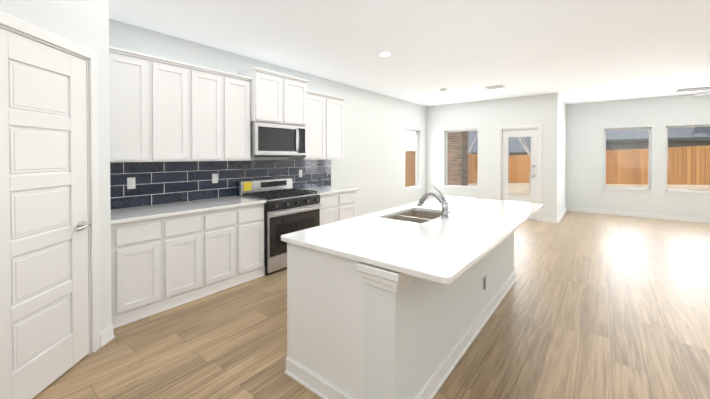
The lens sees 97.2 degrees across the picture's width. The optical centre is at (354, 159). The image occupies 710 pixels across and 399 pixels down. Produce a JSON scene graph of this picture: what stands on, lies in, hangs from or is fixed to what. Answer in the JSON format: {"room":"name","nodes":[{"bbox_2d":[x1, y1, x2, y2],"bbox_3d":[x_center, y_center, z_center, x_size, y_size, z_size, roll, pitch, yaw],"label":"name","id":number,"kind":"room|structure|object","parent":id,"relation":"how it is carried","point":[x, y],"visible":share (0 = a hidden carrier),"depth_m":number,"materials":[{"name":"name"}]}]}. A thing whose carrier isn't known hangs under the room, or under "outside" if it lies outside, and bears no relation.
{"room":"kitchen","nodes":[
{"label":"kitchen","id":0,"kind":"room"},
{"bbox_2d":[0,0,111,332],"bbox_3d":[-2.790,0.032,1.334,1.643,2.810,2.855,1,1,38],"label":"wall","id":1,"kind":"structure","parent":0,"point":[84,23],"depth_m":2.38,"materials":[{"name":"white paint"}]},
{"bbox_2d":[0,28,90,398],"bbox_3d":[-1.930,0.353,1.925,0.494,2.129,0.525,1,1,38],"label":"pantry door","id":2,"kind":"structure","parent":1,"relation":"in","point":[44,313],"depth_m":1.91,"materials":[{"name":"white paint"}]},
{"bbox_2d":[0,11,99,354],"bbox_3d":[-1.966,0.318,1.928,0.134,2.224,0.843,0,1,-3],"label":"door frame","id":3,"kind":"structure","parent":1,"relation":"attached to","point":[10,23],"depth_m":2.29,"materials":[{"name":"white paint"}]},
{"bbox_2d":[109,19,425,216],"bbox_3d":[-1.190,-0.009,4.785,0.150,2.810,10.250,1,1,38],"label":"wall","id":4,"kind":"structure","parent":0,"point":[376,125],"depth_m":6.28,"materials":[{"name":"white paint"}]},
{"bbox_2d":[109,46,152,161],"bbox_3d":[-2.273,-0.498,3.013,0.346,1.040,0.420,1,1,38],"label":"upper cabinet","id":5,"kind":"object","parent":4,"relation":"attached to","point":[130,72],"depth_m":2.95,"materials":[{"name":"white paint"}]},
{"bbox_2d":[127,177,135,188],"bbox_3d":[-2.312,0.244,3.234,0.008,0.118,0.072,1,1,38],"label":"electrical outlet plate","id":6,"kind":"object","parent":4,"relation":"attached to","point":[131,183],"depth_m":3.23,"materials":[{"name":"white plastic"}]},
{"bbox_2d":[153,56,192,161],"bbox_3d":[-2.026,-0.502,3.324,0.346,1.040,0.375,1,1,38],"label":"upper cabinet","id":7,"kind":"object","parent":4,"relation":"attached to","point":[163,110],"depth_m":3.23,"materials":[{"name":"white paint"}]},
{"bbox_2d":[193,65,224,160],"bbox_3d":[-1.793,-0.505,3.618,0.346,1.040,0.375,1,1,38],"label":"upper cabinet","id":8,"kind":"object","parent":4,"relation":"attached to","point":[208,84],"depth_m":3.53,"materials":[{"name":"white paint"}]},
{"bbox_2d":[212,174,217,182],"bbox_3d":[-1.758,0.236,3.931,0.008,0.118,0.072,1,1,38],"label":"electrical outlet plate","id":9,"kind":"object","parent":4,"relation":"attached to","point":[214,176],"depth_m":3.93,"materials":[{"name":"white plastic"}]},
{"bbox_2d":[110,159,330,209],"bbox_3d":[-1.486,0.246,4.288,0.009,0.476,3.383,1,1,38],"label":"tile backsplash","id":10,"kind":"structure","parent":4,"relation":"attached to","point":[158,183],"depth_m":3.75,"materials":[{"name":"blue tile"}]},
{"bbox_2d":[225,72,251,160],"bbox_3d":[-1.559,-0.509,3.911,0.346,1.040,0.374,1,1,38],"label":"upper cabinet","id":11,"kind":"object","parent":4,"relation":"attached to","point":[237,87],"depth_m":3.81,"materials":[{"name":"white paint"}]},
{"bbox_2d":[237,67,307,125],"bbox_3d":[-1.132,-0.825,4.376,0.431,0.668,0.888,1,1,38],"label":"upper cabinet","id":12,"kind":"object","parent":4,"relation":"attached to","point":[277,98],"visible":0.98,"depth_m":4.17,"materials":[{"name":"white paint"}]},
{"bbox_2d":[251,121,305,157],"bbox_3d":[-1.122,-0.260,4.375,0.456,0.457,0.876,1,1,38],"label":"microwave","id":13,"kind":"object","parent":12,"relation":"attached to","point":[275,140],"visible":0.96,"depth_m":4.19,"materials":[{"name":"silver metal"}]},
{"bbox_2d":[289,90,344,159],"bbox_3d":[-0.594,-0.523,5.113,0.361,1.040,0.926,1,1,38],"label":"upper cabinet","id":14,"kind":"object","parent":4,"relation":"attached to","point":[325,128],"visible":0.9,"depth_m":4.98,"materials":[{"name":"white paint"}]},
{"bbox_2d":[405,129,421,191],"bbox_3d":[1.455,0.012,8.081,0.157,1.550,0.860,1,1,38],"label":"window","id":15,"kind":"structure","parent":4,"relation":"in","point":[412,187],"depth_m":8.39,"materials":[{"name":"white plastic"}]},
{"bbox_2d":[32,211,709,398],"bbox_3d":[2.622,1.467,3.049,8.300,0.100,12.250,1,1,38],"label":"floor","id":16,"kind":"structure","parent":0,"point":[597,306],"depth_m":2.53,"materials":[{"name":"brown wood"}]},
{"bbox_2d":[111,217,166,328],"bbox_3d":[-2.164,0.976,2.944,0.628,0.884,0.421,1,1,38],"label":"base cabinet","id":17,"kind":"object","parent":16,"relation":"on","point":[159,265],"depth_m":2.76,"materials":[{"name":"white paint"}]},
{"bbox_2d":[111,196,265,223],"bbox_3d":[-1.804,0.512,3.371,0.652,0.032,1.546,1,1,38],"label":"countertop","id":18,"kind":"structure","parent":17,"relation":"on","point":[125,215],"depth_m":3.18,"materials":[{"name":"white stone"}]},
{"bbox_2d":[167,211,206,309],"bbox_3d":[-1.916,0.972,3.255,0.628,0.884,0.375,1,1,38],"label":"base cabinet","id":19,"kind":"object","parent":16,"relation":"on","point":[186,233],"depth_m":3.09,"materials":[{"name":"white paint"}]},
{"bbox_2d":[207,207,238,295],"bbox_3d":[-1.682,0.969,3.549,0.628,0.884,0.375,1,1,38],"label":"base cabinet","id":20,"kind":"object","parent":16,"relation":"on","point":[222,224],"depth_m":3.38,"materials":[{"name":"white paint"}]},
{"bbox_2d":[239,203,264,283],"bbox_3d":[-1.449,0.965,3.842,0.628,0.884,0.375,1,1,38],"label":"base cabinet","id":21,"kind":"object","parent":16,"relation":"on","point":[251,217],"depth_m":3.65,"materials":[{"name":"white paint"}]},
{"bbox_2d":[239,178,321,275],"bbox_3d":[-1.002,0.844,4.292,0.712,1.115,0.874,1,1,38],"label":"range","id":22,"kind":"object","parent":16,"relation":"on","point":[288,208],"visible":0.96,"depth_m":4.04,"materials":[{"name":"silver metal"}]},
{"bbox_2d":[319,190,355,225],"bbox_3d":[-0.494,0.951,5.043,0.627,0.884,0.918,1,1,38],"label":"base cabinet","id":23,"kind":"object","parent":16,"relation":"on","point":[335,207],"visible":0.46,"depth_m":4.82,"materials":[{"name":"white paint"}]},
{"bbox_2d":[303,186,358,194],"bbox_3d":[-0.478,0.492,5.038,0.652,0.032,0.938,1,1,38],"label":"countertop","id":24,"kind":"structure","parent":23,"relation":"on","point":[325,190],"depth_m":4.98,"materials":[{"name":"white stone"}]},
{"bbox_2d":[285,231,515,398],"bbox_3d":[0.704,0.977,2.872,0.901,0.884,2.724,1,1,38],"label":"kitchen island","id":25,"kind":"object","parent":16,"relation":"on","point":[358,330],"depth_m":1.86,"materials":[{"name":"white paint"}]},
{"bbox_2d":[281,196,542,283],"bbox_3d":[0.798,0.518,2.801,1.180,0.032,2.730,1,1,38],"label":"island countertop","id":26,"kind":"structure","parent":25,"relation":"on","point":[467,234],"depth_m":2.08,"materials":[{"name":"white stone"}]},
{"bbox_2d":[388,210,441,222],"bbox_3d":[0.571,0.641,2.878,0.490,0.210,0.735,1,1,38],"label":"sink","id":27,"kind":"object","parent":26,"relation":"in","point":[415,216],"visible":0.08,"depth_m":3.11,"materials":[{"name":"silver metal"}]},
{"bbox_2d":[417,185,448,218],"bbox_3d":[0.690,0.364,2.777,0.304,0.277,0.072,1,1,38],"label":"faucet","id":28,"kind":"object","parent":26,"relation":"on","point":[441,199],"visible":1,"depth_m":2.72,"materials":[{"name":"silver metal"}]},
{"bbox_2d":[109,0,709,106],"bbox_3d":[2.622,-1.468,3.014,8.300,0.150,12.250,1,1,38],"label":"ceiling","id":29,"kind":"structure","parent":0,"point":[567,51],"depth_m":3.71,"materials":[{"name":"white paint"}]},
{"bbox_2d":[379,52,390,55],"bbox_3d":[0.401,-1.404,4.175,0.170,0.006,0.170,1,1,38],"label":"recessed light","id":30,"kind":"object","parent":29,"relation":"in","point":[385,54],"visible":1,"depth_m":4.17,"materials":[{"name":"white paint"}]},
{"bbox_2d":[486,85,505,89],"bbox_3d":[2.760,-1.422,6.144,0.320,0.016,0.280,1,1,38],"label":"ceiling vent","id":31,"kind":"object","parent":29,"relation":"in","point":[495,87],"visible":1,"depth_m":6.14,"materials":[{"name":"white plastic"}]},
{"bbox_2d":[675,87,709,95],"bbox_3d":[5.615,-1.177,4.604,1.286,0.470,1.265,1,1,38],"label":"ceiling fan","id":32,"kind":"object","parent":29,"relation":"hanging from","point":[696,89],"visible":1,"depth_m":4.86,"materials":[{"name":"grey"}]},
{"bbox_2d":[426,94,549,220],"bbox_3d":[3.148,-0.044,7.788,2.900,2.810,0.150,1,1,38],"label":"wall","id":33,"kind":"structure","parent":0,"point":[486,118],"depth_m":7.68,"materials":[{"name":"white paint"}]},
{"bbox_2d":[444,129,477,189],"bbox_3d":[2.749,-0.001,8.082,0.910,1.525,0.157,1,1,38],"label":"nook window","id":34,"kind":"structure","parent":33,"relation":"in","point":[449,186],"depth_m":8.13,"materials":[{"name":"white plastic"}]},
{"bbox_2d":[502,129,536,219],"bbox_3d":[3.788,0.325,7.232,0.734,2.040,0.110,1,1,38],"label":"patio door","id":35,"kind":"structure","parent":33,"relation":"in","point":[521,133],"depth_m":7.22,"materials":[{"name":"white paint"}]},
{"bbox_2d":[497,124,541,220],"bbox_3d":[3.811,0.287,7.253,0.918,2.159,0.164,1,1,38],"label":"door frame","id":36,"kind":"structure","parent":33,"relation":"attached to","point":[538,127],"depth_m":7.05,"materials":[{"name":"white paint"}]},
{"bbox_2d":[544,162,549,167],"bbox_3d":[4.201,0.122,6.850,0.120,0.118,0.008,1,1,38],"label":"light switch","id":37,"kind":"object","parent":33,"relation":"attached to","point":[546,164],"depth_m":6.85,"materials":[{"name":"white plastic"}]},
{"bbox_2d":[549,93,565,217],"bbox_3d":[4.917,-0.042,7.563,0.150,2.810,2.000,1,1,38],"label":"wall","id":38,"kind":"structure","parent":0,"point":[557,154],"depth_m":6.82,"materials":[{"name":"white paint"}]},
{"bbox_2d":[556,207,566,222],"bbox_3d":[4.965,1.312,7.499,0.024,0.105,1.984,1,1,38],"label":"baseboard","id":39,"kind":"structure","parent":38,"relation":"attached to","point":[562,213],"depth_m":7.35,"materials":[{"name":"white paint"}]},
{"bbox_2d":[566,94,709,218],"bbox_3d":[7.582,-0.033,6.816,5.250,2.810,0.150,1,1,38],"label":"wall","id":40,"kind":"structure","parent":0,"point":[587,124],"depth_m":7.52,"materials":[{"name":"white paint"}]},
{"bbox_2d":[603,127,651,192],"bbox_3d":[6.588,0.000,7.584,0.900,1.535,0.157,1,1,38],"label":"living room window","id":41,"kind":"structure","parent":40,"relation":"in","point":[633,189],"depth_m":7.58,"materials":[{"name":"white plastic"}]},
{"bbox_2d":[567,207,709,223],"bbox_3d":[7.508,1.320,6.780,4.900,0.105,0.024,1,1,38],"label":"baseboard","id":42,"kind":"structure","parent":40,"relation":"attached to","point":[621,213],"depth_m":7.36,"materials":[{"name":"white paint"}]},
{"bbox_2d":[664,125,709,195],"bbox_3d":[7.453,0.009,6.896,0.910,1.535,0.157,1,1,38],"label":"living room window","id":43,"kind":"structure","parent":40,"relation":"in","point":[689,192],"depth_m":6.98,"materials":[{"name":"white plastic"}]},
{"label":"outside","id":44,"kind":"structure","parent":0,"visible":0},
{"bbox_2d":[468,182,709,196],"bbox_3d":[13.225,1.228,14.769,42.000,1.000,54.000,1,1,38],"label":"ground","id":45,"kind":"structure","parent":44,"point":[519,187],"depth_m":14.04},
{"bbox_2d":[405,150,477,186],"bbox_3d":[2.621,0.581,14.540,0.120,2.300,22.450,1,1,38],"label":"fence","id":46,"kind":"object","parent":45,"relation":"on","point":[411,173],"depth_m":14.77,"materials":[{"name":"brown wood"}]},
{"bbox_2d":[468,131,530,155],"bbox_3d":[15.684,-1.091,29.079,9.000,5.600,9.500,1,1,38],"label":"house","id":47,"kind":"structure","parent":45,"relation":"on","point":[512,146],"depth_m":26.23,"materials":[{"name":"grey"}]},
{"bbox_2d":[468,131,530,193],"bbox_3d":[5.830,-0.643,15.173,5.124,4.634,3.543,1,1,38],"label":"bare tree","id":48,"kind":"object","parent":45,"relation":"on","point":[527,150],"depth_m":13.55,"materials":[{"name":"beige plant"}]},
{"bbox_2d":[508,146,709,184],"bbox_3d":[14.472,0.340,12.501,0.120,2.830,23.991,0,1,-24],"label":"fence","id":49,"kind":"object","parent":45,"relation":"on","point":[521,172],"depth_m":14.69,"materials":[{"name":"brown wood"}]},
{"bbox_2d":[606,126,709,150],"bbox_3d":[22.606,-2.145,16.723,16.800,8.000,10.200,1,1,38],"label":"house","id":50,"kind":"structure","parent":45,"relation":"on","point":[627,143],"depth_m":16.99,"materials":[{"name":"grey"}]},
{"bbox_3d":[3.728,1.458,9.267,3.790,0.170,2.840,1,1,38],"label":"patio slab","id":51,"kind":"object","parent":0,"visible":0},
{"bbox_2d":[447,131,467,185],"bbox_3d":[3.200,-0.035,9.951,0.690,3.340,0.640,1,1,38],"label":"brick column","id":52,"kind":"structure","parent":51,"relation":"on","point":[460,136],"depth_m":9.69,"materials":[{"name":"brown brick"}]}
]}

